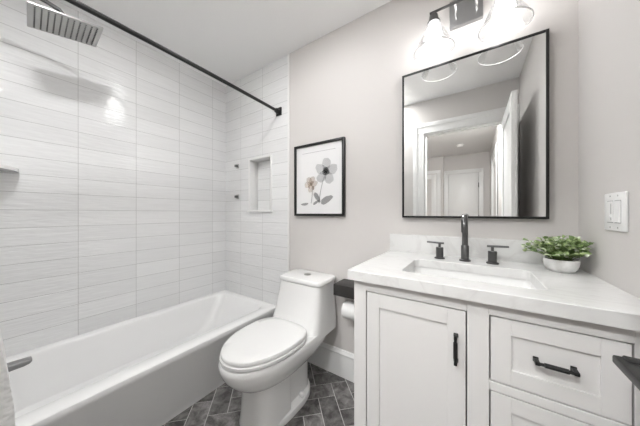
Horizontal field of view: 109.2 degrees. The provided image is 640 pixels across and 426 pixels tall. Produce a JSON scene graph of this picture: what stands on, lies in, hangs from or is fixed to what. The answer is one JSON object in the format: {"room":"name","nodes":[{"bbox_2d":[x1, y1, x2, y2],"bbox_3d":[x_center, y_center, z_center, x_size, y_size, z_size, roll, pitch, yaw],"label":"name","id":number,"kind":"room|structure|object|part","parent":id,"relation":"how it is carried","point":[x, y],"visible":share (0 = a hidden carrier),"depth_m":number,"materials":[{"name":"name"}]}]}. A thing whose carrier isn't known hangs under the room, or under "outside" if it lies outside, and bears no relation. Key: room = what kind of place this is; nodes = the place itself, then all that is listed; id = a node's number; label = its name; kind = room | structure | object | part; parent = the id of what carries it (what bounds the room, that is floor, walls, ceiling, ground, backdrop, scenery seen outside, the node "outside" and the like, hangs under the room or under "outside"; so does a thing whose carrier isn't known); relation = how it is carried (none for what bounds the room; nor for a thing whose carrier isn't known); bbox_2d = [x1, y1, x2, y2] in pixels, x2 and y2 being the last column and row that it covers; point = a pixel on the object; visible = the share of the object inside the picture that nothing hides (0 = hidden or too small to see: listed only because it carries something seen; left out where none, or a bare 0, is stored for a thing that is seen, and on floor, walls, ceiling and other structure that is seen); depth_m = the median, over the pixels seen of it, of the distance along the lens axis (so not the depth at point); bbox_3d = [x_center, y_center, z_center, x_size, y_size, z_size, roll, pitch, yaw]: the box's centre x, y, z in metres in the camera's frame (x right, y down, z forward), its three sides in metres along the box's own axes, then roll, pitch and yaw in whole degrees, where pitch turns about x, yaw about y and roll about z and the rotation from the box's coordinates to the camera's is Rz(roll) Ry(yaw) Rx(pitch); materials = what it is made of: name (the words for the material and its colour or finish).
{"room":"bathroom","nodes":[
{"label":"bathroom","id":0,"kind":"room"},
{"bbox_2d":[0,0,225,356],"bbox_3d":[-1.446,-0.085,1.748,0.100,2.449,1.529,0,0,34],"label":"wall","id":1,"kind":"structure","parent":0,"point":[114,209],"depth_m":1.56,"materials":[{"name":"tile"}]},
{"bbox_2d":[0,164,18,172],"bbox_3d":[-1.666,-0.235,1.119,0.235,0.018,0.235,0,0,34],"label":"corner shelf","id":2,"kind":"object","parent":1,"relation":"attached to","point":[4,168],"visible":1,"depth_m":1.19,"materials":[{"name":"white ceramic"}]},
{"bbox_2d":[57,0,391,86],"bbox_3d":[-1.441,-1.334,-0.147,3.171,0.050,4.869,0,0,34],"label":"ceiling","id":3,"kind":"structure","parent":0,"point":[232,40],"depth_m":1.58,"materials":[{"name":"white paint"}]},
{"bbox_2d":[162,362,353,425],"bbox_3d":[-0.368,1.165,1.024,2.696,0.050,1.729,0,0,34],"label":"floor","id":4,"kind":"structure","parent":0,"point":[330,401],"depth_m":1.34,"materials":[{"name":"tile"}]},
{"bbox_2d":[6,290,275,425],"bbox_3d":[-1.090,0.966,1.510,0.754,0.348,1.525,0,0,34],"label":"bathtub","id":5,"kind":"object","parent":4,"relation":"on","point":[148,369],"visible":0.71,"depth_m":1.35,"materials":[{"name":"white ceramic"}]},
{"bbox_2d":[218,269,335,425],"bbox_3d":[-0.239,0.786,1.387,0.392,0.708,0.769,0,0,34],"label":"toilet","id":6,"kind":"object","parent":4,"relation":"on","point":[266,360],"visible":0.99,"depth_m":1.26,"materials":[{"name":"white ceramic"}]},
{"bbox_3d":[-0.321,0.728,1.266,0.384,0.017,0.465,0,0,34],"label":"seat","id":7,"kind":"part","parent":6,"relation":"part of","materials":[{"name":"white plastic"}]},
{"bbox_3d":[-0.316,0.704,1.272,0.376,0.023,0.470,0,0,34],"label":"lid","id":8,"kind":"part","parent":6,"relation":"part of","materials":[{"name":"white plastic"}]},
{"bbox_3d":[-0.240,0.855,1.385,0.392,0.230,0.763,0,0,34],"label":"bowl","id":9,"kind":"part","parent":6,"relation":"part of","materials":[{"name":"white ceramic"}]},
{"bbox_3d":[-0.124,0.626,1.558,0.392,0.308,0.350,0,0,34],"label":"tank","id":10,"kind":"part","parent":6,"relation":"part of","materials":[{"name":"white ceramic"}]},
{"bbox_3d":[-0.090,0.454,1.609,0.360,0.031,0.235,0,0,34],"label":"tank lid","id":11,"kind":"part","parent":6,"relation":"part of","materials":[{"name":"white ceramic"}]},
{"bbox_2d":[354,280,639,425],"bbox_3d":[0.608,0.704,0.934,0.773,0.873,0.587,0,0,34],"label":"vanity cabinet","id":12,"kind":"object","parent":4,"relation":"on","point":[418,362],"visible":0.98,"depth_m":0.70,"materials":[{"name":"white paint"}]},
{"bbox_3d":[0.327,0.644,0.816,0.330,0.665,0.018,0,0,34],"label":"door","id":13,"kind":"part","parent":12,"relation":"part of","materials":[{"name":"white paint"}]},
{"bbox_3d":[0.429,0.432,0.719,0.013,0.092,0.030,0,0,34],"label":"handle","id":14,"kind":"part","parent":12,"relation":"part of","materials":[{"name":"black metal"}]},
{"bbox_2d":[348,251,639,331],"bbox_3d":[0.602,0.248,0.941,0.792,0.038,0.582,0,0,34],"label":"countertop","id":15,"kind":"structure","parent":12,"relation":"on","point":[580,295],"depth_m":0.72,"materials":[{"name":"white stone"}]},
{"bbox_2d":[427,214,508,264],"bbox_3d":[0.668,0.116,1.052,0.329,0.226,0.136,0,0,34],"label":"faucet","id":16,"kind":"object","parent":15,"relation":"on","point":[492,255],"visible":1,"depth_m":1.07,"materials":[{"name":"grey metal"}]},
{"bbox_3d":[0.588,0.150,1.159,0.078,0.012,0.011,0,0,34],"label":"lever","id":17,"kind":"part","parent":16,"relation":"part of","materials":[{"name":"grey metal"}]},
{"bbox_3d":[0.604,0.192,1.148,0.048,0.075,0.048,0,0,34],"label":"handle","id":18,"kind":"part","parent":16,"relation":"part of","materials":[{"name":"grey metal"}]},
{"bbox_3d":[0.669,0.116,1.051,0.048,0.226,0.136,0,0,34],"label":"spout","id":19,"kind":"part","parent":16,"relation":"part of","materials":[{"name":"grey metal"}]},
{"bbox_3d":[0.781,0.192,1.029,0.048,0.075,0.048,0,0,34],"label":"handle","id":20,"kind":"part","parent":16,"relation":"part of","materials":[{"name":"grey metal"}]},
{"bbox_3d":[0.797,0.150,1.019,0.078,0.012,0.011,0,0,34],"label":"lever","id":21,"kind":"part","parent":16,"relation":"part of","materials":[{"name":"grey metal"}]},
{"bbox_2d":[410,267,536,330],"bbox_3d":[0.576,0.338,0.902,0.447,0.140,0.308,0,0,34],"label":"sink","id":22,"kind":"object","parent":15,"relation":"in","point":[422,270],"visible":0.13,"depth_m":1.00,"materials":[{"name":"white ceramic"}]},
{"bbox_2d":[521,235,593,272],"bbox_3d":[0.927,0.156,0.898,0.204,0.146,0.210,0,0,34],"label":"potted plant","id":23,"kind":"object","parent":15,"relation":"on","point":[561,252],"visible":1,"depth_m":0.87,"materials":[{"name":"green plant"}]},
{"bbox_3d":[0.949,0.204,0.895,0.102,0.049,0.102,0,0,34],"label":"pot","id":24,"kind":"part","parent":23,"relation":"part of","materials":[{"name":"ceramic"}]},
{"bbox_3d":[0.627,0.639,0.615,0.266,0.214,0.018,0,0,34],"label":"drawer","id":25,"kind":"part","parent":12,"relation":"part of","materials":[{"name":"white paint"}]},
{"bbox_3d":[0.615,0.402,0.594,0.084,0.013,0.030,0,0,34],"label":"handle","id":26,"kind":"part","parent":12,"relation":"part of","materials":[{"name":"black metal"}]},
{"bbox_3d":[0.627,0.405,0.615,0.266,0.190,0.018,0,0,34],"label":"drawer","id":27,"kind":"part","parent":12,"relation":"part of","materials":[{"name":"white paint"}]},
{"bbox_2d":[226,0,577,353],"bbox_3d":[0.092,-0.085,1.708,2.696,2.449,0.120,0,0,34],"label":"wall","id":28,"kind":"structure","parent":0,"point":[346,82],"depth_m":1.53,"materials":[{"name":"grey paint"}]},
{"bbox_2d":[65,0,281,116],"bbox_3d":[-0.768,-0.858,1.292,0.060,0.068,1.530,0,0,33],"label":"shower rod","id":29,"kind":"object","parent":28,"relation":"attached to","point":[278,111],"visible":1,"depth_m":1.18,"materials":[{"name":"black metal"}]},
{"bbox_2d":[247,154,272,211],"bbox_3d":[-0.523,-0.260,2.091,0.318,0.502,0.106,0,0,34],"label":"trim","id":30,"kind":"structure","parent":28,"relation":"attached to","point":[252,162],"depth_m":2.14,"materials":[{"name":"white tile"}]},
{"bbox_2d":[288,54,288,271],"bbox_3d":[-0.259,-0.249,1.869,0.016,2.119,0.008,0,0,34],"label":"trim","id":31,"kind":"structure","parent":28,"relation":"attached to","point":[288,54],"depth_m":1.86,"materials":[{"name":"white paint"}]},
{"bbox_2d":[294,137,344,215],"bbox_3d":[-0.015,-0.252,1.692,0.446,0.547,0.025,0,0,34],"label":"picture frame","id":32,"kind":"object","parent":28,"relation":"attached to","point":[319,167],"visible":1,"depth_m":1.68,"materials":[{"name":"white paper"}]},
{"bbox_2d":[308,342,353,382],"bbox_3d":[0.096,1.048,1.621,0.849,0.185,0.020,0,0,34],"label":"baseboard","id":33,"kind":"structure","parent":28,"relation":"attached to","point":[340,362],"depth_m":1.61,"materials":[{"name":"white paint"}]},
{"bbox_2d":[333,279,353,299],"bbox_3d":[0.215,0.543,1.464,0.215,0.174,0.146,0,0,34],"label":"toilet paper holder","id":34,"kind":"object","parent":28,"relation":"attached to","point":[344,287],"visible":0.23,"depth_m":1.43,"materials":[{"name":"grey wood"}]},
{"bbox_2d":[341,301,353,320],"bbox_3d":[0.205,0.623,1.447,0.100,0.106,0.106,0,0,34],"label":"toilet paper roll","id":35,"kind":"object","parent":34,"relation":"on","point":[347,311],"visible":0.62,"depth_m":1.42,"materials":[{"name":"white paper"}]},
{"bbox_2d":[413,0,533,63],"bbox_3d":[0.703,-0.970,1.090,0.471,0.303,0.225,0,0,34],"label":"vanity light","id":36,"kind":"object","parent":28,"relation":"attached to","point":[462,13],"visible":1,"depth_m":1.14,"materials":[{"name":"clear glass"}]},
{"bbox_2d":[427,11,439,27],"bbox_3d":[0.577,-0.989,1.154,0.062,0.063,0.062,0,0,34],"label":"socket","id":37,"kind":"object","parent":36,"relation":"attached to","point":[433,19],"depth_m":1.14,"materials":[{"name":"grey"}]},
{"bbox_3d":[0.577,-0.917,1.154,0.068,0.081,0.068,0,0,34],"label":"bulb","id":38,"kind":"part","parent":36,"relation":"part of","materials":[{"name":"white glass"}]},
{"bbox_3d":[0.809,-0.917,0.998,0.068,0.081,0.068,0,0,34],"label":"bulb","id":39,"kind":"part","parent":36,"relation":"part of","materials":[{"name":"white glass"}]},
{"bbox_2d":[402,28,548,218],"bbox_3d":[0.750,-0.390,1.177,0.624,0.834,0.028,0,0,34],"label":"mirror","id":40,"kind":"object","parent":28,"relation":"attached to","point":[475,126],"visible":0.97,"depth_m":1.13,"materials":[{"name":"black metal"}]},
{"bbox_2d":[390,234,579,267],"bbox_3d":[0.759,0.178,1.175,0.792,0.102,0.020,0,0,34],"label":"backsplash","id":41,"kind":"structure","parent":28,"relation":"attached to","point":[478,248],"depth_m":1.16,"materials":[{"name":"white stone"}]},
{"bbox_2d":[578,0,639,298],"bbox_3d":[0.681,-0.085,0.258,0.100,2.449,1.629,0,0,34],"label":"wall","id":42,"kind":"structure","parent":0,"point":[608,30],"depth_m":0.75,"materials":[{"name":"grey paint"}]},
{"bbox_2d":[605,191,628,231],"bbox_3d":[0.914,-0.004,0.707,0.013,0.118,0.127,0,0,34],"label":"light switch","id":43,"kind":"object","parent":42,"relation":"attached to","point":[616,204],"visible":1,"depth_m":0.69,"materials":[{"name":"white plastic"}]},
{"bbox_2d":[612,355,639,390],"bbox_3d":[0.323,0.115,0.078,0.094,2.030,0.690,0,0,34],"label":"door handle","id":44,"kind":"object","parent":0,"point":[630,366],"depth_m":0.32,"materials":[{"name":"black metal"}]},
{"bbox_3d":[-0.823,-0.085,0.348,2.696,2.449,0.100,0,0,34],"label":"wall","id":45,"kind":"structure","parent":0,"visible":0},
{"bbox_2d":[7,356,31,371],"bbox_3d":[-1.449,0.705,0.982,0.072,0.072,0.253,0,0,34],"label":"tub spout","id":46,"kind":"object","parent":45,"relation":"attached to","point":[17,364],"visible":0.86,"depth_m":1.05,"materials":[{"name":"grey metal"}]},
{"bbox_2d":[27,0,103,46],"bbox_3d":[-1.390,-1.011,1.084,0.218,0.139,0.491,0,0,38],"label":"shower","id":47,"kind":"object","parent":45,"relation":"attached to","point":[39,17],"visible":1,"depth_m":1.16,"materials":[{"name":"silver metal"}]},
{"bbox_3d":[-1.414,-1.022,1.031,0.023,0.076,0.374,0,0,34],"label":"arm","id":48,"kind":"part","parent":47,"relation":"part of","materials":[{"name":"grey metal"}]},
{"bbox_3d":[-0.867,0.048,0.503,0.040,0.043,0.108,0,0,34],"label":"towel hook","id":49,"kind":"object","parent":45,"relation":"attached to","visible":0},
{"bbox_2d":[0,330,14,425],"bbox_3d":[-0.845,0.400,0.535,0.400,0.677,0.137,0,0,34],"label":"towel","id":50,"kind":"object","parent":49,"relation":"hanging from","point":[7,416],"visible":1,"depth_m":0.48,"materials":[{"name":"white fabric"}]}
]}

